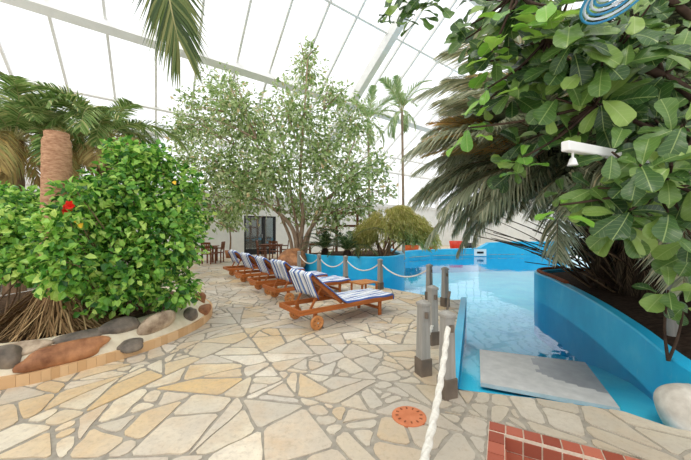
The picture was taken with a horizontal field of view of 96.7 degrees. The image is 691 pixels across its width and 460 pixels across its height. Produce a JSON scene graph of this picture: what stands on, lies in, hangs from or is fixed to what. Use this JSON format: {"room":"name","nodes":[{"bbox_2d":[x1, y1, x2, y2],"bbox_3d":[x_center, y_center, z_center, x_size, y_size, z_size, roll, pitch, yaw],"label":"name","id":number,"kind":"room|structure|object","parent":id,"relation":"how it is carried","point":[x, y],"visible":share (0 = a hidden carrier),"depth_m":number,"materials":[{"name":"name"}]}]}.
{"room":"indoor swimming pool","nodes":[
{"label":"indoor swimming pool","id":0,"kind":"room"},
{"bbox_2d":[0,189,129,287],"bbox_3d":[-8.930,0.200,8.617,0.100,2.600,8.835,0,0,0],"label":"wall","id":1,"kind":"structure","parent":0,"point":[0,189],"depth_m":8.77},
{"bbox_2d":[25,184,474,256],"bbox_3d":[-1.261,-0.250,21.935,44.131,3.500,0.200,0,0,-38],"label":"wall","id":2,"kind":"structure","parent":0,"point":[237,238],"depth_m":19.85,"materials":[{"name":"white paint"}]},
{"bbox_2d":[25,178,462,210],"bbox_3d":[-1.230,-2.000,21.896,44.131,0.240,0.300,0,0,-38],"label":"trim","id":3,"kind":"structure","parent":2,"relation":"attached to","point":[26,182],"depth_m":23.27,"materials":[{"name":"white paint"}]},
{"bbox_2d":[244,216,275,254],"bbox_3d":[-5.246,0.325,18.843,2.017,2.350,0.250,0,0,-38],"label":"door","id":4,"kind":"structure","parent":2,"relation":"in","point":[250,251],"depth_m":18.90,"materials":[{"name":"black glass"}]},
{"bbox_2d":[246,217,272,248],"bbox_3d":[-5.931,0.200,19.736,3.783,2.600,0.100,0,0,-38],"label":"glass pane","id":5,"kind":"structure","parent":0,"point":[254,233],"depth_m":19.86,"materials":[{"name":"clear glass"}]},
{"bbox_2d":[0,244,690,459],"bbox_3d":[2.319,1.509,10.827,45.576,0.022,21.779,0,0,-38],"label":"floor","id":6,"kind":"structure","parent":0,"point":[298,434],"depth_m":2.70,"materials":[{"name":"beige stone"}]},
{"bbox_2d":[0,71,111,294],"bbox_3d":[-7.459,-0.818,6.981,3.722,4.755,3.233,0,0,21],"label":"date palm","id":7,"kind":"object","parent":6,"relation":"on","point":[21,114],"visible":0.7,"depth_m":6.67,"materials":[{"name":"green plant"}]},
{"bbox_2d":[0,90,114,166],"bbox_3d":[-8.933,-1.103,9.131,3.471,5.319,3.238,0,0,0],"label":"date palm","id":8,"kind":"object","parent":6,"relation":"on","point":[1,98],"visible":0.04,"depth_m":8.84,"materials":[{"name":"green plant"}]},
{"bbox_2d":[0,80,188,224],"bbox_3d":[-6.553,-1.020,8.069,3.309,5.158,3.672,0,0,17],"label":"date palm","id":9,"kind":"object","parent":6,"relation":"on","point":[96,130],"visible":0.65,"depth_m":7.31,"materials":[{"name":"green plant"}]},
{"bbox_2d":[0,287,212,389],"bbox_3d":[-4.354,1.297,4.506,4.326,0.426,5.108,0,0,0],"label":"planter","id":10,"kind":"object","parent":6,"relation":"on","point":[22,363],"visible":0.9,"depth_m":3.41,"materials":[{"name":"beige stone"}]},
{"bbox_2d":[0,290,174,342],"bbox_3d":[-4.577,1.230,4.535,3.824,0.001,4.149,0,0,0],"label":"soil","id":11,"kind":"object","parent":10,"relation":"in","point":[3,300],"visible":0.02,"depth_m":4.58,"materials":[{"name":"brown soil"}]},
{"bbox_2d":[0,181,39,317],"bbox_3d":[-5.002,0.254,4.343,2.768,2.058,1.539,0,0,31],"label":"bush","id":12,"kind":"object","parent":11,"relation":"on","point":[16,205],"visible":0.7,"depth_m":4.05,"materials":[{"name":"green plant"}]},
{"bbox_2d":[0,130,123,342],"bbox_3d":[-3.711,0.015,3.955,1.533,2.529,1.546,0,0,0],"label":"trunk","id":13,"kind":"object","parent":11,"relation":"on","point":[49,316],"visible":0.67,"depth_m":3.79,"materials":[{"name":"brown plant"}]},
{"bbox_2d":[20,134,216,321],"bbox_3d":[-3.096,-0.077,4.461,1.825,2.725,2.314,0,0,40],"label":"bush","id":14,"kind":"object","parent":11,"relation":"on","point":[94,254],"visible":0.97,"depth_m":4.11,"materials":[{"name":"green plant"}]},
{"bbox_2d":[63,201,74,210],"bbox_3d":[-3.118,-0.274,3.466,0.108,0.117,0.081,0,0,37],"label":"flower","id":15,"kind":"object","parent":14,"relation":"on","point":[68,206],"depth_m":3.47,"materials":[{"name":"red plant"}]},
{"bbox_2d":[129,0,208,89],"bbox_3d":[-3.362,-1.782,2.558,1.992,6.802,4.956,0,0,24],"label":"leaning palm","id":16,"kind":"object","parent":6,"relation":"on","point":[173,16],"visible":1,"depth_m":3.96,"materials":[{"name":"green plant"}]},
{"bbox_2d":[195,245,218,261],"bbox_3d":[-6.682,1.125,14.600,1.100,0.750,0.800,0,0,-6],"label":"dining table","id":17,"kind":"object","parent":6,"relation":"on","point":[213,246],"visible":0.34,"depth_m":14.86,"materials":[{"name":"brown wood"}]},
{"bbox_2d":[201,242,216,263],"bbox_3d":[-6.050,1.018,13.575,0.470,0.965,0.490,0,0,8],"label":"dining chair","id":18,"kind":"object","parent":6,"relation":"on","point":[203,243],"visible":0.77,"depth_m":13.38,"materials":[{"name":"brown wood"}]},
{"bbox_2d":[211,241,224,262],"bbox_3d":[-5.914,1.018,14.302,0.490,0.965,0.470,0,0,-4],"label":"dining chair","id":19,"kind":"object","parent":6,"relation":"on","point":[222,247],"visible":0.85,"depth_m":14.12,"materials":[{"name":"brown wood"}]},
{"bbox_2d":[215,205,242,257],"bbox_3d":[-6.266,0.025,16.531,1.592,2.950,1.421,0,0,0],"label":"potted tree","id":20,"kind":"object","parent":6,"relation":"on","point":[224,218],"visible":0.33,"depth_m":16.44,"materials":[{"name":"green plant"}]},
{"bbox_2d":[223,252,258,277],"bbox_3d":[-2.982,1.093,10.178,1.903,0.824,0.760,0,0,-35],"label":"sun lounger","id":21,"kind":"object","parent":6,"relation":"on","point":[238,267],"visible":0.41,"depth_m":9.74,"materials":[{"name":"brown wood"}]},
{"bbox_2d":[228,250,255,266],"bbox_3d":[-2.907,0.941,10.230,1.781,0.631,0.720,0,0,-35],"label":"towel","id":22,"kind":"object","parent":21,"relation":"on","point":[231,252],"visible":0.23,"depth_m":9.72,"materials":[{"name":"white fabric"}]},
{"bbox_2d":[256,240,266,258],"bbox_3d":[-4.268,1.018,15.597,0.490,0.965,0.470,0,0,-7],"label":"dining chair","id":23,"kind":"object","parent":6,"relation":"on","point":[257,245],"visible":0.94,"depth_m":15.43,"materials":[{"name":"brown wood"}]},
{"bbox_2d":[234,255,304,285],"bbox_3d":[-2.197,1.093,8.976,1.903,0.824,0.760,0,0,-38],"label":"sun lounger","id":24,"kind":"object","parent":6,"relation":"on","point":[243,276],"visible":0.48,"depth_m":8.59,"materials":[{"name":"brown wood"}]},
{"bbox_2d":[240,252,303,269],"bbox_3d":[-2.124,0.942,9.031,1.782,0.634,0.712,0,0,-38],"label":"towel","id":25,"kind":"object","parent":24,"relation":"on","point":[246,261],"visible":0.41,"depth_m":8.60,"materials":[{"name":"white fabric"}]},
{"bbox_2d":[261,244,282,257],"bbox_3d":[-3.878,1.125,16.200,1.100,0.750,0.800,0,0,-6],"label":"dining table","id":26,"kind":"object","parent":6,"relation":"on","point":[267,245],"visible":0.71,"depth_m":15.88,"materials":[{"name":"brown wood"}]},
{"bbox_2d":[269,241,280,260],"bbox_3d":[-3.494,1.018,15.175,0.470,0.965,0.490,0,0,8],"label":"dining chair","id":27,"kind":"object","parent":6,"relation":"on","point":[270,242],"visible":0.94,"depth_m":14.97,"materials":[{"name":"brown wood"}]},
{"bbox_2d":[161,35,398,252],"bbox_3d":[-2.705,-3.345,12.699,9.869,9.823,5.306,0,0,-2],"label":"ficus tree","id":28,"kind":"object","parent":6,"relation":"on","point":[243,188],"visible":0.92,"depth_m":12.52,"materials":[{"name":"green plant"}]},
{"bbox_2d":[247,259,327,293],"bbox_3d":[-1.449,1.093,7.818,1.903,0.824,0.760,0,0,-35],"label":"sun lounger","id":29,"kind":"object","parent":6,"relation":"on","point":[257,284],"visible":0.5,"depth_m":7.39,"materials":[{"name":"brown wood"}]},
{"bbox_2d":[254,255,269,274],"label":"towel","id":30,"kind":"object","parent":29,"relation":"on","point":[261,264],"depth_m":7.35,"materials":[{"name":"white fabric"}]},
{"bbox_2d":[310,271,326,275],"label":"towel","id":31,"kind":"object","parent":29,"relation":"on","point":[316,273],"depth_m":8.11,"materials":[{"name":"white fabric"}]},
{"bbox_2d":[277,248,306,267],"bbox_3d":[-2.008,1.143,11.515,1.110,0.902,1.114,0,0,-11],"label":"boulder","id":32,"kind":"object","parent":6,"relation":"on","point":[289,256],"visible":0.5,"depth_m":11.18,"materials":[{"name":"brown stone"}]},
{"bbox_2d":[297,251,300,266],"bbox_3d":[-1.616,1.121,10.694,0.132,0.787,0.148,0,0,-34],"label":"bollard post","id":33,"kind":"object","parent":6,"relation":"on","point":[298,252],"visible":0.65,"depth_m":10.66,"materials":[{"name":"grey wood"}]},
{"bbox_2d":[262,263,350,301],"bbox_3d":[-0.844,1.093,6.966,1.903,0.824,0.760,0,0,-37],"label":"sun lounger","id":34,"kind":"object","parent":6,"relation":"on","point":[274,292],"visible":0.59,"depth_m":6.68,"materials":[{"name":"brown wood"}]},
{"bbox_2d":[270,259,293,282],"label":"towel","id":35,"kind":"object","parent":34,"relation":"on","point":[279,269],"depth_m":6.49,"materials":[{"name":"white fabric"}]},
{"bbox_2d":[317,275,350,282],"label":"towel","id":36,"kind":"object","parent":34,"relation":"on","point":[334,278],"depth_m":7.22,"materials":[{"name":"white fabric"}]},
{"bbox_2d":[317,254,320,271],"bbox_3d":[-0.806,1.121,9.393,0.132,0.787,0.148,0,0,-34],"label":"bollard post","id":37,"kind":"object","parent":6,"relation":"on","point":[318,255],"visible":0.66,"depth_m":9.35,"materials":[{"name":"grey wood"}]},
{"bbox_2d":[279,275,392,329],"bbox_3d":[-0.108,1.093,5.277,1.903,0.824,0.760,0,0,-36],"label":"sun lounger","id":38,"kind":"object","parent":6,"relation":"on","point":[317,322],"visible":0.8,"depth_m":4.91,"materials":[{"name":"brown wood"}]},
{"bbox_2d":[288,268,393,302],"bbox_3d":[-0.035,0.947,5.332,1.782,0.641,0.712,0,0,-36],"label":"cushion","id":39,"kind":"object","parent":38,"relation":"on","point":[301,280],"visible":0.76,"depth_m":5.06,"materials":[{"name":"white fabric"}]},
{"bbox_2d":[342,255,348,277],"bbox_3d":[0.004,1.121,8.793,0.132,0.787,0.148,0,0,-34],"label":"bollard post","id":40,"kind":"object","parent":6,"relation":"on","point":[345,258],"visible":0.76,"depth_m":8.76,"materials":[{"name":"grey wood"}]},
{"bbox_2d":[347,261,377,270],"bbox_3d":[0.440,0.962,8.300,0.033,0.290,1.352,0,0,-41],"label":"rope","id":41,"kind":"object","parent":40,"relation":"attached to","point":[347,261],"visible":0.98,"depth_m":8.27,"materials":[{"name":"white fabric"}]},
{"bbox_2d":[335,212,358,250],"bbox_3d":[0.074,0.250,15.197,1.500,2.500,0.135,0,0,0],"label":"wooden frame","id":42,"kind":"object","parent":6,"relation":"on","point":[357,218],"visible":0.2,"depth_m":15.13,"materials":[{"name":"brown wood"}]},
{"bbox_2d":[304,248,403,290],"bbox_3d":[1.226,1.800,12.249,5.115,1.800,3.163,0,0,-39],"label":"wall","id":43,"kind":"structure","parent":6,"relation":"on","point":[395,264],"depth_m":10.54,"materials":[{"name":"paint"}]},
{"bbox_2d":[309,250,397,255],"bbox_3d":[0.284,1.240,12.649,4.048,0.520,4.701,0,0,0],"label":"soil","id":44,"kind":"object","parent":43,"relation":"in","point":[334,253],"visible":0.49,"depth_m":13.07,"materials":[{"name":"brown soil"}]},
{"bbox_2d":[299,230,356,254],"bbox_3d":[-0.703,0.504,12.270,2.391,1.107,2.530,0,0,0],"label":"cycad","id":45,"kind":"object","parent":44,"relation":"on","point":[324,251],"visible":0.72,"depth_m":12.05,"materials":[{"name":"green plant"}]},
{"bbox_2d":[312,227,383,257],"bbox_3d":[0.118,0.531,11.487,2.809,1.306,2.582,0,0,0],"label":"cycad","id":46,"kind":"object","parent":44,"relation":"on","point":[345,241],"visible":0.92,"depth_m":11.16,"materials":[{"name":"green plant"}]},
{"bbox_2d":[350,204,442,255],"bbox_3d":[1.831,0.040,11.843,3.773,2.061,2.096,0,0,15],"label":"shrub","id":47,"kind":"object","parent":44,"relation":"on","point":[401,221],"visible":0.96,"depth_m":11.52,"materials":[{"name":"green plant"}]},
{"bbox_2d":[349,279,378,289],"bbox_3d":[0.422,1.335,7.000,0.520,0.331,0.470,0,0,-36],"label":"side table","id":48,"kind":"object","parent":6,"relation":"on","point":[362,282],"visible":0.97,"depth_m":6.97,"materials":[{"name":"brown wood"}]},
{"bbox_2d":[345,85,397,249],"bbox_3d":[1.345,-2.624,15.538,2.606,8.350,2.616,0,0,20],"label":"palm","id":49,"kind":"object","parent":6,"relation":"on","point":[372,90],"visible":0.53,"depth_m":15.39,"materials":[{"name":"green plant"}]},
{"bbox_2d":[377,259,383,289],"bbox_3d":[0.884,1.121,7.793,0.132,0.787,0.148,0,0,-34],"label":"bollard post","id":50,"kind":"object","parent":6,"relation":"on","point":[380,261],"visible":0.92,"depth_m":7.76,"materials":[{"name":"grey wood"}]},
{"bbox_2d":[382,264,425,277],"bbox_3d":[1.340,0.961,7.200,0.033,0.291,1.530,0,0,-37],"label":"rope","id":51,"kind":"object","parent":50,"relation":"attached to","point":[382,264],"visible":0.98,"depth_m":7.13,"materials":[{"name":"white fabric"}]},
{"bbox_2d":[376,75,431,259],"bbox_3d":[3.048,-3.031,15.935,3.076,9.163,3.383,0,0,0],"label":"palm","id":52,"kind":"object","parent":6,"relation":"on","point":[397,86],"visible":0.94,"depth_m":15.66,"materials":[{"name":"green plant"}]},
{"bbox_2d":[392,406,426,427],"bbox_3d":[0.511,1.498,2.470,0.274,0.024,0.274,0,0,0],"label":"drain cover","id":53,"kind":"object","parent":6,"relation":"on","point":[406,416],"visible":1,"depth_m":2.45,"materials":[{"name":"ceramic"}]},
{"bbox_2d":[401,233,418,250],"bbox_3d":[4.145,0.635,19.509,1.360,1.730,1.332,0,0,29],"label":"plant pot","id":54,"kind":"object","parent":6,"relation":"on","point":[407,247],"visible":0.11,"depth_m":19.11,"materials":[{"name":"orange ceramic"}]},
{"bbox_2d":[414,299,431,377],"bbox_3d":[0.813,1.121,3.193,0.132,0.787,0.148,0,0,-20],"label":"bollard post","id":55,"kind":"object","parent":6,"relation":"on","point":[422,360],"visible":0.99,"depth_m":3.15,"materials":[{"name":"grey wood"}]},
{"bbox_2d":[425,264,432,299],"bbox_3d":[1.804,1.121,6.593,0.132,0.787,0.148,0,0,-34],"label":"bollard post","id":56,"kind":"object","parent":6,"relation":"on","point":[429,277],"visible":0.7,"depth_m":6.57,"materials":[{"name":"grey wood"}]},
{"bbox_2d":[427,285,439,345],"bbox_3d":[1.153,1.121,4.043,0.132,0.787,0.148,0,0,-20],"label":"bollard post","id":57,"kind":"object","parent":6,"relation":"on","point":[432,289],"visible":0.86,"depth_m":4.00,"materials":[{"name":"grey wood"}]},
{"bbox_2d":[400,248,479,275],"bbox_3d":[4.878,1.910,17.555,7.485,1.580,1.474,0,0,-33],"label":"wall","id":58,"kind":"structure","parent":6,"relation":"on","point":[411,270],"depth_m":18.13,"materials":[{"name":"paint"}]},
{"bbox_2d":[474,249,485,255],"bbox_3d":[8.250,1.380,18.820,0.750,0.420,0.070,0,0,0],"label":"plate","id":59,"kind":"object","parent":58,"relation":"attached to","point":[477,252],"visible":1,"depth_m":18.80,"materials":[{"name":"white plastic"}]},
{"bbox_2d":[440,267,449,306],"bbox_3d":[1.963,1.121,6.043,0.132,0.787,0.148,0,0,-20],"label":"bollard post","id":60,"kind":"object","parent":6,"relation":"on","point":[445,277],"visible":0.94,"depth_m":6.01,"materials":[{"name":"grey wood"}]},
{"bbox_2d":[437,310,457,400],"bbox_3d":[0.923,1.121,2.773,0.132,0.787,0.148,0,0,-20],"label":"bollard post","id":61,"kind":"object","parent":6,"relation":"on","point":[447,318],"visible":0.86,"depth_m":2.73,"materials":[{"name":"weathered grey wood"},{"name":"dark brown metal"}]},
{"bbox_2d":[446,291,450,309],"bbox_3d":[1.319,1.146,3.969,0.130,0.710,0.050,0,0,-34],"label":"rod","id":62,"kind":"object","parent":6,"relation":"on","point":[449,292],"visible":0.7,"depth_m":3.96,"materials":[{"name":"brown metal"}]},
{"bbox_2d":[449,241,461,248],"bbox_3d":[7.559,1.125,21.000,0.900,0.750,0.886,0,0,0],"label":"plant pot","id":63,"kind":"object","parent":6,"relation":"on","point":[453,244],"visible":0.65,"depth_m":20.65,"materials":[{"name":"red plastic"}]},
{"bbox_2d":[464,243,475,247],"bbox_3d":[8.638,1.200,21.300,0.840,0.600,0.827,0,0,0],"label":"plant pot","id":64,"kind":"object","parent":6,"relation":"on","point":[469,244],"visible":0.28,"depth_m":20.98,"materials":[{"name":"black plastic"}]},
{"bbox_2d":[477,241,566,271],"bbox_3d":[11.018,1.710,19.210,5.560,1.980,0.472,0,0,-3],"label":"rim","id":65,"kind":"object","parent":6,"relation":"on","point":[497,248],"visible":0.36,"depth_m":18.99,"materials":[{"name":"paint"}]},
{"bbox_2d":[486,421,639,459],"bbox_3d":[1.566,1.657,1.623,1.500,0.325,1.000,0,0,27],"label":"foot bath","id":66,"kind":"object","parent":6,"relation":"in","point":[506,442],"visible":1,"depth_m":2.16,"materials":[{"name":"tile"}]},
{"bbox_2d":[534,267,690,400],"bbox_3d":[7.292,1.820,7.088,13.480,1.760,3.865,0,0,-36],"label":"wall","id":67,"kind":"structure","parent":6,"relation":"on","point":[574,323],"depth_m":4.35,"materials":[{"name":"paint"}]},
{"bbox_2d":[537,266,568,283],"bbox_3d":[4.721,0.994,7.062,0.573,0.131,2.478,0,0,34],"label":"rim","id":68,"kind":"object","parent":67,"relation":"in","point":[539,270],"visible":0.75,"depth_m":6.76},
{"bbox_2d":[550,270,690,359],"bbox_3d":[8.960,1.051,5.345,12.080,0.422,8.450,0,0,0],"label":"soil","id":69,"kind":"object","parent":67,"relation":"in","point":[630,306],"visible":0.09,"depth_m":4.34,"materials":[{"name":"brown soil"}]},
{"bbox_2d":[378,0,690,283],"bbox_3d":[2.159,-0.714,2.919,3.796,3.863,1.941,0,0,14],"label":"fiddle leaf fig","id":70,"kind":"object","parent":69,"relation":"on","point":[603,67],"visible":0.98,"depth_m":2.57,"materials":[{"name":"green plant"}]},
{"bbox_2d":[579,0,638,24],"bbox_3d":[1.769,-2.283,2.000,0.453,1.697,0.348,0,0,0],"label":"spiral","id":71,"kind":"object","parent":70,"relation":"hanging from","point":[585,6],"visible":1,"depth_m":2.10,"materials":[{"name":"white paint"}]},
{"bbox_2d":[398,0,690,297],"bbox_3d":[4.148,-1.386,5.450,6.254,5.606,5.525,0,0,13],"label":"date palm","id":72,"kind":"object","parent":69,"relation":"on","point":[469,172],"visible":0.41,"depth_m":5.09,"materials":[{"name":"green plant"}]},
{"bbox_2d":[561,140,621,165],"bbox_3d":[1.888,-0.561,2.399,0.990,0.218,0.097,0,0,-30],"label":"lamp","id":73,"kind":"object","parent":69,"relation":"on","point":[580,148],"depth_m":2.33,"materials":[{"name":"white metal"}]},
{"bbox_2d":[532,3,690,261],"bbox_3d":[8.262,-3.500,8.326,8.473,9.838,4.878,0,0,-28],"label":"evergreen shrub","id":74,"kind":"object","parent":69,"relation":"on","point":[583,238],"visible":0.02,"depth_m":8.03,"materials":[{"name":"green plant"}]},
{"bbox_2d":[558,56,690,196],"bbox_3d":[5.635,-0.752,3.932,5.153,3.811,4.737,0,0,0],"label":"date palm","id":75,"kind":"object","parent":69,"relation":"on","point":[682,73],"visible":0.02,"depth_m":4.12,"materials":[{"name":"green plant"}]},
{"bbox_2d":[590,0,690,240],"bbox_3d":[6.023,-1.760,5.105,4.859,5.825,4.839,0,0,0],"label":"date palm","id":76,"kind":"object","parent":69,"relation":"on","point":[674,19],"visible":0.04,"depth_m":5.16,"materials":[{"name":"green plant"}]},
{"bbox_2d":[666,318,678,336],"bbox_3d":[3.447,1.031,3.300,0.382,0.230,0.097,0,0,-30],"label":"lamp","id":77,"kind":"object","parent":69,"relation":"on","point":[671,325],"depth_m":3.37,"materials":[{"name":"white paint"}]},
{"bbox_2d":[632,266,690,360],"bbox_3d":[2.899,0.752,2.805,0.658,0.850,0.472,0,0,-22],"label":"fiddle leaf fig","id":78,"kind":"object","parent":67,"relation":"in","point":[666,303],"visible":0.98,"depth_m":2.72,"materials":[{"name":"green plant"}]},
{"bbox_3d":[0.003,1.121,0.613,0.132,0.787,0.148,0,0,-20],"label":"bollard post","id":79,"kind":"object","parent":6,"relation":"on","visible":0},
{"bbox_2d":[419,326,450,459],"bbox_3d":[0.460,1.017,1.695,0.051,0.355,2.213,0,0,24],"label":"rope","id":80,"kind":"object","parent":79,"relation":"attached to","point":[427,447],"visible":1,"depth_m":2.00,"materials":[{"name":"white fabric"}]},
{"bbox_2d":[0,248,690,459],"bbox_3d":[-1.600,1.507,15.938,30.800,0.001,34.876,0,0,0],"label":"paving grout","id":81,"kind":"structure","parent":0,"point":[588,438],"depth_m":2.62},
{"bbox_2d":[373,285,662,424],"bbox_3d":[1.049,2.127,7.327,2.600,1.246,10.375,0,0,-17],"label":"wall","id":82,"kind":"structure","parent":0,"point":[464,336],"depth_m":4.18,"materials":[{"name":"paint"}]},
{"bbox_2d":[455,297,465,388],"bbox_3d":[1.789,1.530,4.796,0.110,0.140,4.062,0,0,23],"label":"curb","id":83,"kind":"object","parent":82,"relation":"on","point":[459,330],"visible":0.57,"depth_m":4.33,"materials":[{"name":"paint"}]},
{"bbox_2d":[478,199,582,253],"bbox_3d":[13.950,-0.700,14.000,0.200,4.400,36.000,0,0,0],"label":"wall","id":84,"kind":"structure","parent":0,"point":[504,229],"depth_m":24.87,"materials":[{"name":"white paint"}]},
{"bbox_2d":[404,271,663,424],"bbox_3d":[6.000,2.077,11.553,16.000,0.954,19.306,0,0,0],"label":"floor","id":85,"kind":"structure","parent":0,"point":[499,304],"depth_m":7.93,"materials":[{"name":"paint"}]},
{"bbox_2d":[404,256,588,271],"bbox_3d":[6.030,1.630,10.720,15.540,0.001,16.760,0,0,0],"label":"pool water","id":86,"kind":"object","parent":85,"relation":"in","point":[519,262],"visible":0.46,"depth_m":15.40,"materials":[{"name":"blue liquid"}]},
{"bbox_2d":[480,349,619,409],"bbox_3d":[2.139,1.603,3.437,1.172,0.075,1.130,0,0,24],"label":"step","id":87,"kind":"structure","parent":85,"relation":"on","point":[569,381],"depth_m":3.25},
{"bbox_2d":[653,383,690,430],"bbox_3d":[2.785,1.446,2.420,0.494,0.418,0.500,0,0,-23],"label":"boulder","id":88,"kind":"object","parent":85,"relation":"on","point":[672,401],"visible":0.88,"depth_m":2.40,"materials":[{"name":"white stone"}]},
{"bbox_3d":[12.404,-11.895,16.729,56.792,13.760,54.738,0,0,0],"label":"ceiling","id":89,"kind":"structure","parent":0,"visible":0},
{"bbox_2d":[0,42,27,177],"bbox_3d":[-6.660,-10.391,2.084,0.110,16.781,24.954,0,0,-32],"label":"bar","id":90,"kind":"object","parent":89,"relation":"attached to","point":[2,52],"visible":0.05,"depth_m":10.99,"materials":[{"name":"white paint"}]},
{"bbox_2d":[47,16,68,88],"bbox_3d":[-5.434,-10.391,3.025,0.110,16.781,24.954,0,0,-32],"label":"bar","id":91,"kind":"object","parent":89,"relation":"attached to","point":[49,18],"visible":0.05,"depth_m":11.14,"materials":[{"name":"white paint"}]},
{"bbox_2d":[101,0,119,134],"bbox_3d":[-4.222,-10.391,3.956,0.110,16.781,24.954,0,0,-32],"label":"bar","id":92,"kind":"object","parent":89,"relation":"attached to","point":[103,1],"depth_m":11.74,"materials":[{"name":"white paint"}]},
{"bbox_2d":[154,28,156,186],"bbox_3d":[-3.022,-10.391,4.878,0.110,16.781,24.954,0,0,-32],"label":"bar","id":93,"kind":"object","parent":89,"relation":"attached to","point":[154,28],"depth_m":13.40,"materials":[{"name":"white paint"}]},
{"bbox_2d":[187,0,204,181],"bbox_3d":[-1.847,-10.391,5.780,0.110,16.781,24.954,0,0,-32],"label":"bar","id":94,"kind":"object","parent":89,"relation":"attached to","point":[203,1],"visible":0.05,"depth_m":12.25,"materials":[{"name":"white paint"}]},
{"bbox_2d":[218,0,251,191],"bbox_3d":[-0.597,-10.391,6.740,0.110,16.781,24.954,0,0,-32],"label":"bar","id":95,"kind":"object","parent":89,"relation":"attached to","point":[250,1],"visible":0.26,"depth_m":12.62,"materials":[{"name":"white paint"}]},
{"bbox_2d":[245,0,293,161],"bbox_3d":[0.591,-10.391,7.652,0.110,16.781,24.954,0,0,-32],"label":"bar","id":96,"kind":"object","parent":89,"relation":"attached to","point":[291,1],"visible":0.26,"depth_m":13.25,"materials":[{"name":"white paint"}]},
{"bbox_2d":[269,0,331,148],"bbox_3d":[1.778,-10.391,8.564,0.110,16.781,24.954,0,0,-32],"label":"bar","id":97,"kind":"object","parent":89,"relation":"attached to","point":[328,4],"depth_m":13.36,"materials":[{"name":"white paint"}]},
{"bbox_2d":[289,0,366,196],"bbox_3d":[2.903,-10.391,9.428,0.110,16.781,24.954,0,0,-32],"label":"bar","id":98,"kind":"object","parent":89,"relation":"attached to","point":[363,1],"visible":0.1,"depth_m":14.29,"materials":[{"name":"white paint"}]},
{"bbox_2d":[314,0,420,197],"bbox_3d":[4.497,-10.391,10.632,0.413,16.782,25.290,0,0,-32],"label":"rafter","id":99,"kind":"object","parent":89,"relation":"attached to","point":[389,39],"visible":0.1,"depth_m":15.33,"materials":[{"name":"white paint"}]},
{"bbox_2d":[326,0,429,196],"bbox_3d":[5.191,-10.391,11.185,0.110,16.781,24.954,0,0,-32],"label":"bar","id":100,"kind":"object","parent":89,"relation":"attached to","point":[420,11],"depth_m":15.63,"materials":[{"name":"white paint"}]},
{"bbox_2d":[342,0,456,199],"bbox_3d":[6.278,-10.391,12.020,0.110,16.781,24.954,0,0,-32],"label":"bar","id":101,"kind":"object","parent":89,"relation":"attached to","point":[454,1],"depth_m":15.80,"materials":[{"name":"white paint"}]},
{"bbox_2d":[398,162,407,204],"bbox_3d":[11.028,-10.391,15.668,0.110,16.781,24.954,0,0,-32],"label":"bar","id":102,"kind":"object","parent":89,"relation":"attached to","point":[405,164],"visible":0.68,"depth_m":26.20,"materials":[{"name":"white paint"}]},
{"bbox_2d":[357,12,476,194],"bbox_3d":[7.465,-10.391,12.932,0.110,16.781,24.954,0,0,-32],"label":"bar","id":103,"kind":"object","parent":89,"relation":"attached to","point":[474,13],"depth_m":17.62,"materials":[{"name":"white paint"}]},
{"bbox_2d":[372,35,482,201],"bbox_3d":[8.653,-10.391,13.844,0.110,16.781,24.954,0,0,-32],"label":"bar","id":104,"kind":"object","parent":89,"relation":"attached to","point":[457,64],"visible":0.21,"depth_m":19.96,"materials":[{"name":"white paint"}]},
{"bbox_2d":[385,74,469,203],"bbox_3d":[9.841,-10.391,14.756,0.110,16.781,24.954,0,0,-32],"label":"bar","id":105,"kind":"object","parent":89,"relation":"attached to","point":[434,115],"visible":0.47,"depth_m":22.64,"materials":[{"name":"white paint"}]},
{"bbox_2d":[409,1,582,199],"bbox_3d":[12.216,-10.391,16.580,0.110,16.781,24.954,0,0,-32],"label":"bar","id":106,"kind":"object","parent":89,"relation":"attached to","point":[578,3],"visible":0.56,"depth_m":26.10,"materials":[{"name":"white paint"}]},
{"bbox_2d":[435,18,614,207],"bbox_3d":[15.285,-10.391,18.917,0.413,16.782,25.290,0,0,-32],"label":"rafter","id":107,"kind":"object","parent":89,"relation":"attached to","point":[437,202],"visible":0.09,"depth_m":29.36,"materials":[{"name":"white paint"}]},
{"bbox_2d":[0,78,438,166],"bbox_3d":[6.618,-5.659,26.117,55.164,0.193,0.174,0,0,-38],"label":"beam","id":108,"kind":"structure","parent":107,"relation":"attached to","point":[84,93],"depth_m":14.01,"materials":[{"name":"white metal"}]},
{"bbox_2d":[0,0,439,134],"bbox_3d":[8.199,-7.173,23.567,55.164,0.532,0.501,0,0,-38],"label":"roof beam","id":109,"kind":"structure","parent":107,"relation":"attached to","point":[50,8],"depth_m":11.20,"materials":[{"name":"white metal"}]},
{"bbox_2d":[324,0,467,77],"bbox_3d":[10.005,-9.257,20.625,55.164,0.144,0.128,0,0,-38],"label":"beam","id":110,"kind":"structure","parent":107,"relation":"attached to","point":[328,1],"depth_m":14.13,"materials":[{"name":"white metal"}]},
{"bbox_2d":[468,0,524,41],"bbox_3d":[11.438,-10.591,18.317,55.164,0.532,0.501,0,0,-38],"label":"roof beam","id":111,"kind":"structure","parent":107,"relation":"attached to","point":[471,2],"depth_m":14.07,"materials":[{"name":"white metal"}]},
{"bbox_3d":[26.099,-10.391,27.125,13.482,16.782,21.573,0,0,0],"label":"rafter","id":112,"kind":"object","parent":89,"relation":"attached to","visible":0},
{"bbox_2d":[2,103,433,179],"bbox_3d":[5.936,-4.857,27.228,55.164,0.359,0.320,0,0,-38],"label":"beam","id":113,"kind":"structure","parent":112,"relation":"attached to","point":[395,172],"depth_m":19.90,"materials":[{"name":"white metal"}]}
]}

